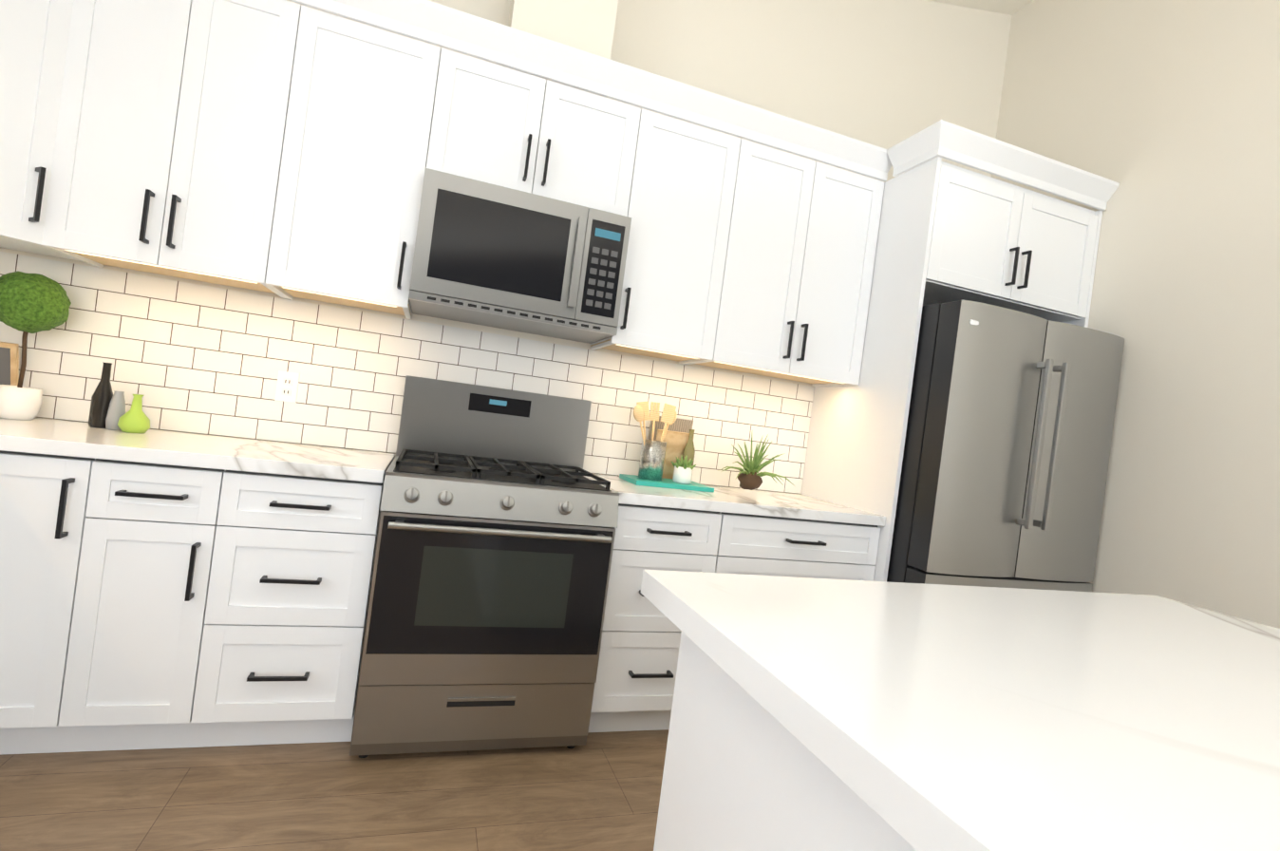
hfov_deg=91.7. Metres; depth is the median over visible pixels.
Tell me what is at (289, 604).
base cabinet
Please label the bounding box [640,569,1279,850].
island countertop
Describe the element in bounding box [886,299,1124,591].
fridge
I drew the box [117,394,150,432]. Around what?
vase
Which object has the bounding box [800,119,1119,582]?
surround
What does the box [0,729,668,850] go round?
floor
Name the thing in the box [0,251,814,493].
tile backsplash
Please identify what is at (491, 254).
microwave
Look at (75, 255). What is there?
upper cabinet
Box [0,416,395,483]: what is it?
countertop
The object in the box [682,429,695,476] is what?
oil bottle
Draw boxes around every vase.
[105,390,125,430]
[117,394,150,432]
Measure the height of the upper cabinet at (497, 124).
0.437 m
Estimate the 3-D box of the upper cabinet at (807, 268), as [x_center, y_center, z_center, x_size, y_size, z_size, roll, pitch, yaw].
[0.631,-0.710,2.861,0.792,0.917,0.340,7,0,-19]
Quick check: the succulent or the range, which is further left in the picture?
the range
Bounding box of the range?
[349,375,619,757]
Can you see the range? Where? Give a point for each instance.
(498, 517)
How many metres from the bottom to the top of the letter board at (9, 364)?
0.247 m
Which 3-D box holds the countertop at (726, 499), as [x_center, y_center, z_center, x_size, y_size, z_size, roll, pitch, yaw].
[0.367,0.311,2.667,1.163,0.040,0.626,7,0,-19]
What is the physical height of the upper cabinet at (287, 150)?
1.026 m
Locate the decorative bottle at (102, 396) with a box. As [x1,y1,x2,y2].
[88,361,112,428]
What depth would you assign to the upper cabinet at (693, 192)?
2.54 m
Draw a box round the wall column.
[502,0,618,96]
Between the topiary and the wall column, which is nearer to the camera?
the topiary
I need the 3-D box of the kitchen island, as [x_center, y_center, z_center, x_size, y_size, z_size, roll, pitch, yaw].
[1.080,0.866,-0.313,1.236,0.873,3.130,7,0,-19]
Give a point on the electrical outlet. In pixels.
(287, 385)
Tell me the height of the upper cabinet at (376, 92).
1.026 m
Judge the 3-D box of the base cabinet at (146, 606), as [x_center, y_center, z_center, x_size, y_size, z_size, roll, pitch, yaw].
[-1.550,0.525,2.051,0.372,0.872,0.606,7,0,-19]
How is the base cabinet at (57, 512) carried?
on the floor
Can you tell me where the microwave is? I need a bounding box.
[408,168,631,343]
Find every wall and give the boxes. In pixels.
[0,0,1012,493]
[991,0,1279,628]
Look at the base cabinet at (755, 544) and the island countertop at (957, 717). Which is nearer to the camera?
the island countertop at (957, 717)
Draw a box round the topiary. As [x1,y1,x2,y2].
[0,271,71,419]
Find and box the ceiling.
[926,0,1034,15]
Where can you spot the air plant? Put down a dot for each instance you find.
(748, 477)
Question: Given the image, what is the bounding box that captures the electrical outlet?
[274,370,300,402]
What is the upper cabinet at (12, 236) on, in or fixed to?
attached to the wall at (885, 74)
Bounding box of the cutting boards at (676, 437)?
[647,415,693,478]
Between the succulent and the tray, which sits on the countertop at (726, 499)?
the tray
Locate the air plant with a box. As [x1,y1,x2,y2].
[717,433,792,489]
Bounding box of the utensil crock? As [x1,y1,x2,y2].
[633,401,677,480]
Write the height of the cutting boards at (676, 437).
0.299 m
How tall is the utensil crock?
0.330 m
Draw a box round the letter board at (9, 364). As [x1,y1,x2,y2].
[0,341,18,385]
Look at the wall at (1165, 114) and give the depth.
2.50 m
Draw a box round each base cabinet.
[0,450,121,754]
[83,460,227,751]
[189,470,384,747]
[588,503,729,732]
[721,512,880,581]
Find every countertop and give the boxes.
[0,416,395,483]
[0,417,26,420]
[585,473,885,526]
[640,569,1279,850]
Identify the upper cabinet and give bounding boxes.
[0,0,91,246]
[0,224,72,254]
[0,243,113,267]
[60,0,322,300]
[284,0,451,319]
[429,41,645,217]
[590,102,759,364]
[700,136,886,386]
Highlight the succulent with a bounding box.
[671,454,696,484]
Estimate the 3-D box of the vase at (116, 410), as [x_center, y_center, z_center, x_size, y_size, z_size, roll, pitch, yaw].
[-1.767,-0.051,2.098,0.052,0.130,0.052,7,0,-19]
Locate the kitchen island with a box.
[653,634,906,850]
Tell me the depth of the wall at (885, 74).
3.10 m
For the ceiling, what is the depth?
3.35 m
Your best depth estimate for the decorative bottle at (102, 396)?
2.08 m
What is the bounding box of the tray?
[619,473,714,491]
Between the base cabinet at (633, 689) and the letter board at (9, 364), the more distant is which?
the base cabinet at (633, 689)

